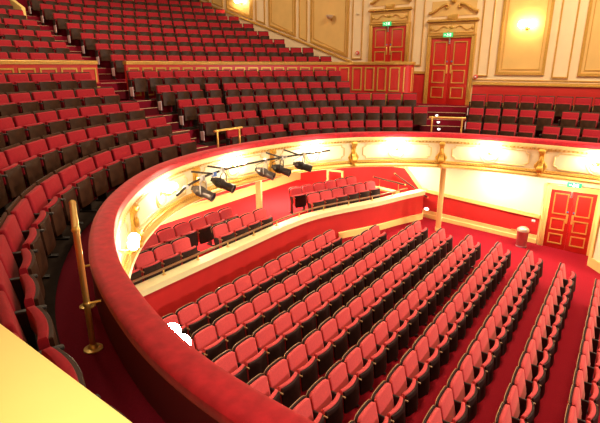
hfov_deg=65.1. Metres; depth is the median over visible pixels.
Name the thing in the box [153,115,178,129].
step
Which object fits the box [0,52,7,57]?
cushion
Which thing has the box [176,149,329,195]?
bar
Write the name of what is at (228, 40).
cushion
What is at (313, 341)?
cushion
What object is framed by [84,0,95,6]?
cushion
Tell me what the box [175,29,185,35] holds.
cushion
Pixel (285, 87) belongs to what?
seat
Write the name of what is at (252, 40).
cushion
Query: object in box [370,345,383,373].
seat cushion
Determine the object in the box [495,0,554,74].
wall panel
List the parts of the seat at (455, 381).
backrest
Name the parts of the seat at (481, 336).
backrest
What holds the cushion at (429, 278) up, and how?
on the seat at (429, 278)
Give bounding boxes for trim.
[200,0,351,61]
[398,167,539,218]
[414,71,424,73]
[472,82,599,86]
[473,79,599,81]
[589,201,599,257]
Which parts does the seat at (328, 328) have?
backrest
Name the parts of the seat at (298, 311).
backrest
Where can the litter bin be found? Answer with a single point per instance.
(522, 231)
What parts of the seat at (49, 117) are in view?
backrest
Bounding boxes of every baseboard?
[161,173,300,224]
[422,209,536,242]
[587,257,599,272]
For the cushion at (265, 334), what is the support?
on the seat at (265, 338)
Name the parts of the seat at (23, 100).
backrest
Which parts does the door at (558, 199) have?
panel moulding, panel moulding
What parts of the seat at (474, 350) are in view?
backrest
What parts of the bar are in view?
support arm, support arm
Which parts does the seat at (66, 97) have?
backrest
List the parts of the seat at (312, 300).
backrest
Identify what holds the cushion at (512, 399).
on the seat at (511, 398)
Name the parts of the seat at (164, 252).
backrest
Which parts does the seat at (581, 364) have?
backrest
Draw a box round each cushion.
[0,0,10,4]
[0,28,15,38]
[0,40,11,45]
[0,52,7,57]
[0,75,5,81]
[0,94,8,103]
[0,117,14,145]
[0,152,8,186]
[0,163,17,184]
[0,214,24,251]
[0,234,19,277]
[0,260,20,310]
[0,291,27,343]
[2,126,21,141]
[3,18,19,27]
[3,145,28,176]
[6,74,28,91]
[8,9,23,17]
[8,93,31,112]
[9,53,27,59]
[10,198,34,230]
[12,114,35,139]
[13,40,30,51]
[14,81,32,90]
[17,29,33,39]
[17,100,35,111]
[18,155,36,174]
[19,248,31,274]
[19,273,35,307]
[21,20,36,28]
[22,227,36,249]
[23,122,42,136]
[24,185,47,212]
[25,139,47,168]
[26,305,49,349]
[30,74,50,90]
[31,91,53,110]
[31,210,45,228]
[32,41,48,51]
[35,31,51,40]
[35,111,57,134]
[36,80,53,89]
[37,149,55,165]
[39,99,57,109]
[40,4,52,16]
[40,174,62,198]
[41,347,78,381]
[42,196,57,220]
[45,119,63,131]
[45,134,66,161]
[50,42,66,52]
[52,73,71,88]
[53,13,65,26]
[54,5,67,12]
[54,90,74,107]
[55,185,71,207]
[56,143,73,158]
[57,108,78,129]
[57,165,79,196]
[58,80,75,88]
[61,97,78,106]
[65,129,86,155]
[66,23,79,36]
[66,54,81,59]
[66,116,83,127]
[67,14,80,21]
[69,6,80,13]
[70,0,81,5]
[71,175,86,195]
[73,73,91,87]
[74,157,95,186]
[75,89,94,105]
[75,138,92,152]
[79,106,99,125]
[80,33,93,46]
[81,24,93,29]
[82,15,94,22]
[82,96,98,104]
[83,7,94,14]
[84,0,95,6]
[85,126,106,150]
[86,113,103,124]
[87,167,102,185]
[92,151,112,178]
[94,134,111,147]
[95,25,107,32]
[95,34,108,42]
[95,44,108,57]
[96,9,107,15]
[96,16,107,23]
[96,88,114,103]
[97,1,107,5]
[100,104,119,122]
[102,94,117,103]
[103,160,119,176]
[106,111,123,121]
[106,122,126,145]
[109,17,121,24]
[109,26,121,30]
[110,2,120,8]
[110,10,120,16]
[110,34,121,42]
[110,44,122,50]
[110,55,123,68]
[111,145,131,171]
[114,130,131,142]
[120,154,137,168]
[122,3,132,7]
[122,11,133,17]
[123,18,134,23]
[123,26,134,33]
[124,35,135,43]
[124,45,136,53]
[126,109,143,118]
[127,119,146,140]
[128,71,142,87]
[130,140,150,164]
[134,127,150,138]
[135,4,145,10]
[135,11,145,16]
[135,251,154,274]
[136,19,146,25]
[137,27,147,34]
[137,36,149,43]
[138,45,150,50]
[138,148,155,162]
[141,260,159,280]
[142,234,157,249]
[143,71,157,87]
[145,242,162,249]
[147,5,156,11]
[147,117,165,136]
[148,12,157,18]
[149,20,159,26]
[150,28,160,35]
[150,136,170,159]
[151,36,162,41]
[152,45,163,54]
[153,124,169,134]
[154,244,173,264]
[156,85,170,101]
[157,228,175,242]
[158,0,167,3]
[158,144,174,156]
[159,6,168,12]
[159,71,172,82]
[160,13,169,19]
[161,20,171,26]
[161,253,178,271]
[162,28,173,35]
[163,315,178,324]
[164,37,175,41]
[166,46,177,51]
[169,0,178,5]
[170,7,180,12]
[171,85,185,99]
[171,133,190,154]
[172,14,181,19]
[172,237,190,253]
[173,21,183,25]
[174,71,187,83]
[174,222,191,236]
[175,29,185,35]
[177,37,187,44]
[177,99,191,115]
[177,140,194,151]
[177,303,199,326]
[179,46,190,51]
[179,246,195,264]
[181,56,192,60]
[182,8,191,13]
[184,14,193,18]
[185,22,195,26]
[186,84,199,99]
[186,314,205,336]
[187,29,197,34]
[189,71,201,82]
[190,217,206,230]
[192,46,203,51]
[193,98,206,113]
[194,56,205,60]
[194,325,217,351]
[196,224,210,242]
[197,22,207,29]
[198,114,212,130]
[198,293,218,313]
[200,30,209,40]
[202,38,212,45]
[203,71,215,82]
[203,337,223,356]
[205,47,215,58]
[205,84,218,96]
[205,212,219,224]
[206,303,224,323]
[208,56,218,61]
[208,98,220,113]
[213,113,226,129]
[213,223,228,243]
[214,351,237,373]
[215,313,236,336]
[217,71,229,84]
[217,284,235,303]
[219,208,232,219]
[219,231,232,247]
[223,83,235,95]
[224,324,242,349]
[225,293,241,311]
[226,97,239,110]
[226,129,238,144]
[227,39,236,49]
[227,218,241,231]
[228,112,241,127]
[229,17,238,23]
[231,71,243,77]
[231,364,244,375]
[232,24,241,30]
[234,225,246,241]
[234,275,251,293]
[234,303,254,324]
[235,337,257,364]
[237,83,249,95]
[239,39,248,43]
[240,96,253,109]
[241,213,254,226]
[242,47,252,55]
[242,284,257,301]
[243,24,252,30]
[243,111,255,125]
[243,313,260,335]
[245,71,257,81]
[245,349,264,380]
[247,31,256,35]
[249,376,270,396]
[250,267,266,284]
[251,39,260,45]
[252,83,264,94]
[252,293,270,312]
[254,209,266,220]
[255,48,264,54]
[255,96,267,110]
[255,125,268,137]
[255,324,275,349]
[257,276,271,292]
[258,32,268,38]
[259,71,271,81]
[261,109,274,123]
[261,302,276,324]
[262,39,272,46]
[264,335,282,364]
[265,260,279,276]
[267,48,276,52]
[267,359,289,389]
[268,283,285,302]
[269,95,282,107]
[269,389,277,398]
[272,268,285,283]
[273,71,285,81]
[273,312,292,335]
[274,40,284,46]
[276,109,288,122]
[276,293,291,313]
[278,253,292,268]
[278,372,297,403]
[279,48,288,52]
[282,323,298,350]
[283,275,299,292]
[284,95,296,107]
[285,261,297,275]
[286,344,307,371]
[287,71,298,81]
[288,123,301,135]
[289,187,301,202]
[290,108,303,121]
[290,302,307,322]
[291,48,300,55]
[291,247,304,261]
[291,284,304,300]
[293,398,313,420]
[294,82,306,95]
[297,267,311,283]
[297,356,314,388]
[298,94,310,106]
[299,312,313,336]
[301,71,312,80]
[302,185,313,193]
[303,48,312,55]
[303,241,315,254]
[304,331,323,355]
[305,108,318,120]
[305,276,317,293]
[305,292,321,311]
[307,193,319,207]
[308,82,320,93]
[309,379,332,412]
[310,260,323,275]
[313,94,325,106]
[313,183,324,190]
[313,302,327,326]
[313,412,321,422]
[314,235,325,248]
[314,342,330,372]
[315,71,326,80]
[317,268,329,280]
[319,283,333,301]
[320,107,332,120]
[320,191,331,199]
[320,319,338,341]
[321,57,330,61]
[321,392,339,422]
[322,253,334,268]
[323,82,334,92]
[324,230,335,242]
[325,181,335,188]
[327,292,339,315]
[328,71,340,80]
[328,94,340,105]
[328,362,348,392]
[329,261,340,277]
[330,329,344,357]
[331,275,345,292]
[332,188,343,197]
[333,247,345,261]
[335,107,348,119]
[335,307,351,329]
[336,179,346,186]
[337,82,348,92]
[339,375,356,410]
[340,283,351,305]
[342,94,354,105]
[343,186,354,194]
[343,241,354,254]
[343,267,356,283]
[344,317,358,340]
[344,347,363,375]
[346,177,356,184]
[348,297,363,317]
[351,275,362,285]
[353,235,363,248]
[354,184,364,192]
[354,260,366,275]
[355,359,370,391]
[357,94,369,105]
[357,402,378,422]
[358,307,370,328]
[359,334,376,359]
[361,288,374,307]
[362,230,372,242]
[362,268,372,285]
[364,253,376,267]
[365,181,375,189]
[366,107,379,119]
[369,297,381,320]
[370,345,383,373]
[371,225,380,237]
[372,94,384,105]
[372,279,384,297]
[373,321,388,345]
[374,247,384,261]
[374,383,393,415]
[380,288,391,310]
[381,107,394,119]
[382,271,394,288]
[383,241,393,254]
[383,332,395,358]
[385,310,399,332]
[387,94,400,105]
[387,396,402,418]
[389,366,407,396]
[391,235,400,248]
[391,280,400,301]
[392,264,403,280]
[395,320,406,333]
[396,300,409,320]
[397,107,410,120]
[399,230,407,242]
[400,272,409,280]
[401,257,411,272]
[401,378,415,398]
[402,350,418,378]
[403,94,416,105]
[406,225,414,237]
[406,290,419,309]
[406,309,416,321]
[409,250,419,265]
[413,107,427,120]
[413,221,421,232]
[414,337,429,362]
[414,362,427,380]
[416,282,427,299]
[416,299,425,310]
[417,244,426,258]
[424,239,433,252]
[425,273,435,290]
[425,290,434,300]
[425,324,439,348]
[426,348,437,363]
[426,407,442,422]
[431,233,439,246]
[433,266,443,282]
[433,282,442,291]
[435,313,447,335]
[436,335,447,349]
[438,228,445,240]
[438,388,455,421]
[440,259,449,274]
[441,274,449,282]
[444,302,456,323]
[446,323,455,336]
[447,252,456,267]
[449,371,465,401]
[452,402,464,422]
[453,293,463,312]
[454,246,462,260]
[454,312,463,324]
[460,241,467,254]
[460,284,470,302]
[460,355,474,383]
[462,302,471,313]
[462,383,474,403]
[465,235,473,248]
[467,276,476,293]
[468,108,483,121]
[469,293,477,302]
[469,341,482,367]
[471,95,485,104]
[472,367,483,385]
[474,268,482,284]
[476,284,484,293]
[477,328,489,352]
[480,261,488,276]
[481,352,491,368]
[485,109,499,122]
[485,254,493,269]
[485,316,495,339]
[488,95,501,107]
[489,339,498,353]
[491,248,498,262]
[492,306,502,327]
[496,242,502,256]
[496,327,504,340]
[498,296,507,315]
[498,404,511,422]
[502,109,517,123]
[502,316,510,327]
[504,96,518,108]
[504,287,512,305]
[506,385,519,417]
[508,305,516,316]
[509,279,517,296]
[514,271,522,287]
[514,296,521,306]
[514,368,526,398]
[519,264,526,279]
[519,287,525,296]
[520,110,535,124]
[521,96,535,109]
[521,353,531,380]
[521,399,531,420]
[523,257,530,272]
[527,251,533,265]
[527,339,537,364]
[527,381,537,400]
[532,327,541,350]
[533,365,542,382]
[537,315,546,337]
[538,97,553,109]
[538,111,554,125]
[539,351,547,366]
[542,305,550,325]
[543,127,559,139]
[544,337,552,351]
[546,295,553,314]
[548,325,556,338]
[550,286,557,304]
[553,278,560,295]
[553,314,559,326]
[556,97,572,110]
[556,271,563,286]
[556,304,563,314]
[559,263,565,278]
[560,295,566,305]
[562,112,578,126]
[563,287,569,295]
[566,279,571,287]
[567,406,576,422]
[568,271,574,278]
[571,387,581,418]
[575,98,591,111]
[575,370,584,398]
[579,113,598,128]
[579,355,587,381]
[582,341,589,365]
[585,328,592,351]
[586,400,595,421]
[587,317,594,338]
[589,382,598,401]
[590,306,596,326]
[592,297,598,315]
[592,367,599,383]
[594,99,599,104]
[594,288,599,305]
[595,352,599,367]
[596,280,599,295]
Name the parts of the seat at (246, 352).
backrest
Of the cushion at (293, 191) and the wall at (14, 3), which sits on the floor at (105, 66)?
the wall at (14, 3)
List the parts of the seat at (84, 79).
backrest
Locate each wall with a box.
[0,60,415,104]
[0,324,131,422]
[9,0,26,16]
[135,189,425,316]
[195,177,277,202]
[201,0,599,105]
[300,167,546,242]
[547,179,599,188]
[593,224,599,261]
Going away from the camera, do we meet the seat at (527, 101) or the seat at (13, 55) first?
the seat at (13, 55)
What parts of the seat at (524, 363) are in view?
backrest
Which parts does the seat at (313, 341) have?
backrest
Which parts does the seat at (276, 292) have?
backrest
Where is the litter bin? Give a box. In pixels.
[515,226,528,247]
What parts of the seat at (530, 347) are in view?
backrest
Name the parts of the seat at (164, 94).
panel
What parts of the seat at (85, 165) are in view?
backrest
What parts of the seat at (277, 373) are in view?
backrest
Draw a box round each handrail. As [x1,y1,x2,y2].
[132,188,407,282]
[373,176,405,189]
[394,173,428,197]
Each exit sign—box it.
[383,21,390,25]
[443,31,452,36]
[567,182,581,188]
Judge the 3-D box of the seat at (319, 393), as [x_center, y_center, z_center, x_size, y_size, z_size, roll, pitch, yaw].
[0.405,3.098,7.284,0.457,0.836,0.547,12,21,33]
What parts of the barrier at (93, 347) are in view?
rail, post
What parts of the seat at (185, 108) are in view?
panel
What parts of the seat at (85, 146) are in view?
backrest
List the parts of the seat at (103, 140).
backrest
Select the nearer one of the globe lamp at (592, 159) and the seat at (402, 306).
the seat at (402, 306)
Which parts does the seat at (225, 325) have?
backrest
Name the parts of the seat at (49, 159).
backrest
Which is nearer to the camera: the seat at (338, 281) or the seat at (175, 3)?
the seat at (338, 281)
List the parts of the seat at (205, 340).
backrest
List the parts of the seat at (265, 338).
backrest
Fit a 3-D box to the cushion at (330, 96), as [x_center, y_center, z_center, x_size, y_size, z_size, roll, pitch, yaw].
[1.216,-3.928,16.700,0.468,0.470,0.150,-4,18,-12]
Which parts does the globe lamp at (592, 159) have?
globe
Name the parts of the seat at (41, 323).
armrest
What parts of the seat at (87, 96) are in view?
backrest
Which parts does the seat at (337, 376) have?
backrest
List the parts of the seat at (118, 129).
backrest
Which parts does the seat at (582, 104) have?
backrest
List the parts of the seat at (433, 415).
backrest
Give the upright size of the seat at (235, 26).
0.816 m
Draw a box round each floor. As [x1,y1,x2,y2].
[5,93,599,422]
[16,0,319,99]
[142,180,312,280]
[248,217,599,422]
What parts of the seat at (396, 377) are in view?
backrest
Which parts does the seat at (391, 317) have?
backrest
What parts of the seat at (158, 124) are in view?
backrest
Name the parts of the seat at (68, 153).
backrest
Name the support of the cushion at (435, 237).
on the seat at (435, 237)
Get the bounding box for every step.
[70,51,82,56]
[98,74,112,79]
[101,82,135,98]
[140,100,161,115]
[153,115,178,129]
[172,130,196,144]
[419,119,462,132]
[427,106,465,117]
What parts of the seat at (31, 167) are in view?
backrest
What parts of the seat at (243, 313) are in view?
backrest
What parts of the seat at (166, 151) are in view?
backrest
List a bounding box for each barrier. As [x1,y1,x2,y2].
[69,200,102,353]
[214,126,242,147]
[429,116,465,132]
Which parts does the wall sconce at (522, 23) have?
globe, globe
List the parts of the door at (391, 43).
panel moulding, panel moulding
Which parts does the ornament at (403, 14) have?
frieze moulding, cornice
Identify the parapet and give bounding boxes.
[375,186,399,197]
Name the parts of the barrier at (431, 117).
rail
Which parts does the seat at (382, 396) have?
backrest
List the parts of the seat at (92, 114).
backrest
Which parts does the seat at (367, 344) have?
backrest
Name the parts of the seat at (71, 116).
backrest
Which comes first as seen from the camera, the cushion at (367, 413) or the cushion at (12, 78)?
the cushion at (367, 413)
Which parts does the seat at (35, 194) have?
backrest, armrest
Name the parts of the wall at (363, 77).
panel moulding, panel moulding, skirting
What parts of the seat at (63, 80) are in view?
backrest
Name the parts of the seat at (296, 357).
backrest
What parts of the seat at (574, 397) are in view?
backrest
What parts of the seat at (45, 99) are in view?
backrest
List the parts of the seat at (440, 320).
backrest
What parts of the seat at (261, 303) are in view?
backrest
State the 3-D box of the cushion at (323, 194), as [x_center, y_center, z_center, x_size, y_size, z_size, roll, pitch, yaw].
[0.854,-0.413,15.238,0.465,0.502,0.172,-13,21,-36]
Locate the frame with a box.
[327,169,343,179]
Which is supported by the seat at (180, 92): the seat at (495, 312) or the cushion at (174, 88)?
the cushion at (174, 88)
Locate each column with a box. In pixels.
[255,181,261,208]
[435,168,445,230]
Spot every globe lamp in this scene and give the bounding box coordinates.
[118,233,139,253]
[159,183,177,195]
[168,323,190,344]
[231,159,245,168]
[310,147,322,154]
[392,144,403,150]
[482,147,495,154]
[590,157,599,165]
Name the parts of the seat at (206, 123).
panel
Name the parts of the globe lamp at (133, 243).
arm, globe, globe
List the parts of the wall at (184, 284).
skirting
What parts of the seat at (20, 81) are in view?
backrest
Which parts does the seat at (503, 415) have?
backrest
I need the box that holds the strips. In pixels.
[5,95,599,350]
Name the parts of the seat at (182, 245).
backrest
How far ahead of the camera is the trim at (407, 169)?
16.35 m
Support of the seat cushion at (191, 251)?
on the seat at (182, 245)
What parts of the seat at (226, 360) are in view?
backrest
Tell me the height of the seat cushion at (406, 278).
0.384 m
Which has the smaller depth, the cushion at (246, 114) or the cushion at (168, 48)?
the cushion at (246, 114)
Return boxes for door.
[368,22,410,61]
[423,33,476,105]
[537,183,599,255]
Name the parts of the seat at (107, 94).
backrest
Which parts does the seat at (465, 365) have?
backrest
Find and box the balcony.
[92,137,599,422]
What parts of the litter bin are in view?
domed lid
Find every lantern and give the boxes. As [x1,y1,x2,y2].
[191,175,215,201]
[210,168,235,192]
[255,158,275,180]
[271,155,291,176]
[292,152,312,172]
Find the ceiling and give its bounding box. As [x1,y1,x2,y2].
[129,166,597,277]
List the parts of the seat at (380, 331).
backrest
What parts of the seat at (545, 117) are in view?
backrest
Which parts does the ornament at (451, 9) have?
frieze moulding, cornice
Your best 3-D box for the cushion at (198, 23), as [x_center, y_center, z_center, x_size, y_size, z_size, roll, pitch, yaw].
[-4.207,-7.956,20.372,0.446,0.452,0.144,-9,20,-27]
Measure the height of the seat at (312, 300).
0.836 m
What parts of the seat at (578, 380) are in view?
backrest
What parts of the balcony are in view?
panel moulding, panel moulding, panel moulding, panel moulding, dentil moulding, cornice, moulding, bead moulding, panel moulding, panel moulding, panel moulding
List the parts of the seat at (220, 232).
backrest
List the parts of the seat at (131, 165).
backrest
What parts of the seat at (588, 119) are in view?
backrest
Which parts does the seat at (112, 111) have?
backrest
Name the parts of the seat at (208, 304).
backrest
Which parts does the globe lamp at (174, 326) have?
globe, globe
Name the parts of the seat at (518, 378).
backrest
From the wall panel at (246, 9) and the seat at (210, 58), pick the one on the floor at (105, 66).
the seat at (210, 58)
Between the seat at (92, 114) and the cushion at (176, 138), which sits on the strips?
the seat at (92, 114)
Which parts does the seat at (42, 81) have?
backrest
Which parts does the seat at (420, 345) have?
backrest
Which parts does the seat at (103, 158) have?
backrest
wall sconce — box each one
[234,0,243,4]
[326,15,333,20]
[518,20,535,29]
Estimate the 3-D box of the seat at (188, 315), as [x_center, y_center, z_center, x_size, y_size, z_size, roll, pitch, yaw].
[-2.103,2.292,9.273,0.457,0.836,0.547,12,21,33]
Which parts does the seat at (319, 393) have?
backrest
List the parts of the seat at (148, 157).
backrest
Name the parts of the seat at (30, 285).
armrest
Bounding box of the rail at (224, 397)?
[88,131,599,422]
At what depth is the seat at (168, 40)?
18.18 m
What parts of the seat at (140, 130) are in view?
backrest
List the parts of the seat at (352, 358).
backrest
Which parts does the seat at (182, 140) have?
backrest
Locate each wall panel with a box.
[212,0,222,7]
[226,0,252,19]
[255,0,265,24]
[268,0,295,36]
[299,0,307,40]
[310,0,349,56]
[351,0,363,58]
[411,0,425,64]
[477,0,495,75]
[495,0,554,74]
[551,0,580,77]
[577,0,599,75]
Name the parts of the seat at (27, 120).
backrest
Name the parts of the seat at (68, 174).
backrest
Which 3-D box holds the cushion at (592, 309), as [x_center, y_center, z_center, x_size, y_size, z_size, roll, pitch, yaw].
[6.188,2.307,9.916,0.172,0.502,0.492,12,21,33]
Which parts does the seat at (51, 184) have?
backrest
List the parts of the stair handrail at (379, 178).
rail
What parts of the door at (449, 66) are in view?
panel moulding, panel moulding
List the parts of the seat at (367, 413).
backrest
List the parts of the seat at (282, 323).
backrest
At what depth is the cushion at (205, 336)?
8.52 m
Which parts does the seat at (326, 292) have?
backrest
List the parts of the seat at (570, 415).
backrest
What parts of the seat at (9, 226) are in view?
backrest, armrest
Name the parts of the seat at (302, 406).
backrest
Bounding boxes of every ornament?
[368,0,412,23]
[426,0,479,34]
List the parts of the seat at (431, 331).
backrest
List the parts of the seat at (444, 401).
backrest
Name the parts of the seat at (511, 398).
backrest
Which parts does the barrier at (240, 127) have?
post, rail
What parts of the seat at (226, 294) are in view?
backrest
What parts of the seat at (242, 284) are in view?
backrest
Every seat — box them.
[0,0,12,13]
[0,8,8,22]
[0,28,19,45]
[0,39,16,57]
[0,51,11,59]
[0,73,13,93]
[0,93,18,116]
[0,115,26,145]
[0,132,5,148]
[0,143,43,203]
[0,152,25,216]
[0,174,7,207]
[0,212,47,302]
[0,234,44,336]
[0,260,46,350]
[0,291,64,354]
[1,17,22,33]
[4,73,35,92]
[6,8,26,23]
[6,91,39,113]
[6,196,55,278]
[8,51,30,59]
[9,112,46,139]
[12,39,34,58]
[13,333,100,398]
[16,29,37,45]
[20,19,40,34]
[20,183,65,257]
[21,137,60,174]
[27,0,42,15]
[27,52,48,59]
[27,73,56,94]
[29,90,60,110]
[31,40,52,57]
[32,109,66,134]
[34,30,54,46]
[36,172,78,239]
[38,3,55,25]
[42,0,56,8]
[42,132,78,165]
[46,52,66,59]
[49,41,69,57]
[50,72,77,94]
[51,89,80,107]
[52,12,68,35]
[53,4,69,17]
[54,163,93,224]
[55,107,86,129]
[56,0,70,8]
[63,128,96,157]
[64,53,84,60]
[65,22,81,45]
[66,14,82,27]
[68,6,83,17]
[69,0,83,10]
[71,72,96,91]
[71,155,108,211]
[73,88,100,105]
[76,105,106,125]
[79,32,96,56]
[80,23,96,37]
[81,15,96,28]
[82,7,96,18]
[83,0,96,11]
[83,124,114,150]
[89,149,124,200]
[94,24,110,37]
[94,33,110,48]
[94,43,111,67]
[94,87,119,108]
[95,8,109,20]
[95,16,109,29]
[96,1,109,12]
[98,103,125,122]
[104,121,133,145]
[108,143,141,190]
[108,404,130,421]
[109,2,122,13]
[109,9,122,20]
[109,17,122,29]
[109,25,123,38]
[109,34,124,48]
[109,43,125,59]
[109,54,125,79]
[110,0,121,6]
[119,101,145,119]
[122,0,133,7]
[122,3,134,14]
[122,10,135,22]
[122,18,135,30]
[122,26,136,39]
[123,34,137,48]
[123,44,139,58]
[124,54,139,60]
[125,118,152,140]
[126,70,147,100]
[128,139,158,169]
[130,267,142,284]
[134,0,145,7]
[134,4,146,15]
[134,11,147,22]
[134,250,162,280]
[135,18,148,31]
[136,26,149,38]
[136,35,151,49]
[137,44,152,58]
[139,54,153,60]
[142,70,161,99]
[142,233,163,250]
[145,116,171,138]
[146,0,157,8]
[146,5,158,15]
[147,12,159,20]
[148,19,161,31]
[148,135,177,161]
[149,27,162,38]
[150,36,164,49]
[151,45,166,59]
[152,243,180,271]
[153,55,167,60]
[155,84,175,114]
[156,227,179,243]
[157,0,168,10]
[158,6,170,16]
[158,70,176,88]
[159,12,171,23]
[160,20,173,29]
[161,313,187,334]
[162,28,175,40]
[163,36,177,47]
[165,45,179,55]
[167,55,180,60]
[168,0,179,9]
[169,131,196,155]
[170,6,181,17]
[170,84,188,112]
[171,13,182,24]
[171,236,197,264]
[173,20,184,32]
[173,70,190,88]
[173,221,198,246]
[174,28,187,40]
[175,302,207,336]
[176,37,189,49]
[176,98,196,128]
[178,45,192,59]
[180,1,190,11]
[180,55,194,60]
[181,7,192,17]
[183,14,194,24]
[185,21,196,32]
[185,83,203,99]
[187,29,199,41]
[188,70,204,88]
[189,37,201,49]
[189,216,212,251]
[190,337,203,354]
[191,1,201,11]
[191,46,204,59]
[191,97,210,127]
[191,324,225,360]
[193,8,203,17]
[194,55,207,61]
[195,14,205,25]
[196,292,226,324]
[197,22,208,33]
[197,113,216,144]
[199,29,211,41]
[201,37,213,49]
[202,2,211,11]
[202,70,219,95]
[204,8,214,18]
[204,46,217,59]
[204,83,221,101]
[204,211,225,245]
[206,15,217,25]
[206,97,224,113]
[207,55,220,61]
[208,22,219,33]
[211,30,222,41]
[211,222,234,249]
[212,111,230,142]
[212,349,247,383]
[213,312,245,351]
[214,38,226,49]
[215,9,225,19]
[215,283,243,312]
[216,70,232,88]
[217,16,228,26]
[217,46,229,58]
[218,207,238,220]
[220,23,231,33]
[220,55,232,61]
[222,82,239,108]
[223,30,234,41]
[225,96,242,118]
[225,129,243,145]
[226,38,238,50]
[226,217,248,241]
[227,110,245,127]
[229,16,239,26]
[229,47,241,58]
[230,70,246,87]
[231,23,242,34]
[232,274,258,301]
[232,301,262,336]
[232,335,267,380]
[233,56,245,61]
[235,30,246,41]
[236,82,252,98]
[238,38,249,50]
[239,95,256,114]
[239,212,261,235]
[240,126,257,142]
[241,109,259,126]
[242,47,253,60]
[243,23,253,36]
[244,70,259,87]
[245,56,257,61]
[246,31,257,42]
[247,373,280,402]
[248,266,273,292]
[250,39,261,51]
[250,291,278,324]
[251,82,266,98]
[252,208,272,229]
[252,322,285,364]
[254,47,265,60]
[254,95,270,115]
[254,124,271,139]
[258,31,268,42]
[258,56,270,61]
[258,70,272,86]
[260,108,276,126]
[262,39,273,51]
[263,259,286,283]
[264,357,300,407]
[265,82,280,96]
[266,47,277,60]
[266,282,293,313]
[269,94,284,113]
[269,123,286,137]
[271,56,282,61]
[271,311,301,350]
[272,70,286,85]
[274,39,284,51]
[275,108,291,127]
[276,252,299,275]
[278,47,289,60]
[279,81,293,96]
[281,274,306,302]
[283,56,294,61]
[283,94,298,112]
[284,342,317,391]
[286,70,300,86]
[287,122,304,136]
[287,300,316,337]
[288,186,305,213]
[289,107,305,126]
[289,246,311,268]
[289,395,324,422]
[290,47,301,61]
[293,81,307,98]
[295,56,307,61]
[295,266,319,293]
[297,94,312,111]
[300,70,313,86]
[301,184,317,211]
[301,240,321,260]
[302,48,313,60]
[302,121,318,134]
[302,329,333,374]
[303,291,329,328]
[304,107,319,125]
[306,192,324,212]
[306,377,342,422]
[308,56,319,61]
[308,81,321,98]
[308,259,330,285]
[312,93,326,109]
[312,182,328,192]
[312,234,332,255]
[314,70,327,86]
[317,282,341,316]
[318,120,333,133]
[318,317,347,360]
[319,106,334,124]
[319,190,336,208]
[320,56,331,61]
[320,252,341,277]
[322,81,335,98]
[323,229,341,248]
[324,180,338,189]
[325,360,358,413]
[327,93,341,110]
[328,70,340,86]
[330,187,347,205]
[330,273,353,305]
[331,246,351,270]
[333,120,348,132]
[333,306,360,346]
[334,178,349,187]
[335,106,349,124]
[336,81,349,97]
[341,266,364,296]
[342,93,355,110]
[342,185,358,203]
[342,240,361,264]
[342,345,373,406]
[345,176,359,185]
[346,296,372,343]
[349,120,363,131]
[350,106,363,120]
[351,234,370,258]
[352,259,374,287]
[353,183,369,201]
[354,399,390,422]
[356,93,370,110]
[357,332,386,389]
[359,286,383,331]
[360,229,378,251]
[363,252,383,279]
[364,106,379,126]
[364,119,379,131]
[364,181,379,199]
[369,224,386,245]
[370,93,385,110]
[370,278,393,312]
[370,320,397,374]
[371,380,404,422]
[372,246,391,271]
[380,106,395,126]
[380,119,395,130]
[380,270,402,303]
[381,240,399,265]
[383,308,408,360]
[386,93,400,110]
[386,364,417,416]
[389,235,407,259]
[390,263,410,294]
[394,298,418,347]
[396,106,411,125]
[396,120,412,131]
[397,229,414,253]
[399,256,419,286]
[400,348,429,410]
[401,93,416,110]
[404,289,427,335]
[405,225,421,248]
[408,250,426,286]
[411,106,427,124]
[412,220,427,243]
[412,335,439,393]
[414,280,435,324]
[415,243,433,278]
[423,238,440,271]
[423,272,443,314]
[423,322,449,377]
[423,405,451,422]
[430,233,446,265]
[431,265,450,305]
[433,311,457,363]
[435,386,467,422]
[436,228,452,259]
[439,258,457,297]
[442,301,465,350]
[446,251,463,288]
[447,368,476,422]
[450,291,472,338]
[452,245,469,281]
[457,353,485,403]
[458,240,475,274]
[458,283,479,327]
[463,121,481,133]
[464,107,484,128]
[464,234,480,268]
[465,275,485,317]
[466,339,493,385]
[467,94,485,115]
[472,267,491,307]
[475,326,500,370]
[478,260,496,299]
[480,122,499,134]
[481,108,500,130]
[483,315,506,356]
[484,94,502,117]
[484,254,501,291]
[489,247,506,283]
[490,304,512,343]
[494,242,510,276]
[495,402,526,422]
[496,295,517,331]
[497,123,517,135]
[499,108,518,130]
[500,95,519,115]
[502,286,522,320]
[504,383,534,422]
[507,277,527,320]
[511,366,540,418]
[512,270,531,311]
[515,124,536,137]
[516,109,536,128]
[517,263,535,302]
[518,95,536,114]
[518,351,545,399]
[521,256,539,293]
[524,338,550,387]
[525,250,542,286]
[530,325,554,374]
[534,110,555,130]
[535,96,554,114]
[535,314,558,359]
[539,125,560,139]
[540,303,561,343]
[544,294,565,332]
[548,285,568,318]
[551,277,570,308]
[553,96,573,116]
[555,269,573,299]
[558,111,579,131]
[558,127,580,140]
[558,262,575,291]
[564,403,590,422]
[569,385,598,422]
[571,97,592,117]
[573,368,599,420]
[576,353,599,412]
[577,112,599,133]
[578,128,599,142]
[580,339,599,395]
[583,327,599,379]
[585,315,599,365]
[588,305,599,352]
[590,98,599,118]
[590,296,599,327]
[592,287,599,316]
[594,278,599,295]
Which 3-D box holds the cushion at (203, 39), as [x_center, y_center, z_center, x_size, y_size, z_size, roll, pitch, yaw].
[-3.742,-6.815,19.126,0.446,0.452,0.144,-10,20,-29]
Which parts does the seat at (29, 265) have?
armrest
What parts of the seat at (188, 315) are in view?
backrest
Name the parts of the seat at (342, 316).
backrest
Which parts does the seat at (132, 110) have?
backrest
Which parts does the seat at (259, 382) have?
backrest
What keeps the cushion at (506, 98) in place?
on the seat at (510, 101)
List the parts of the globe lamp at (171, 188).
globe, globe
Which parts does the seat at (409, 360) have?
backrest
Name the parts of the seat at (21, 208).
backrest, armrest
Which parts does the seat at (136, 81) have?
panel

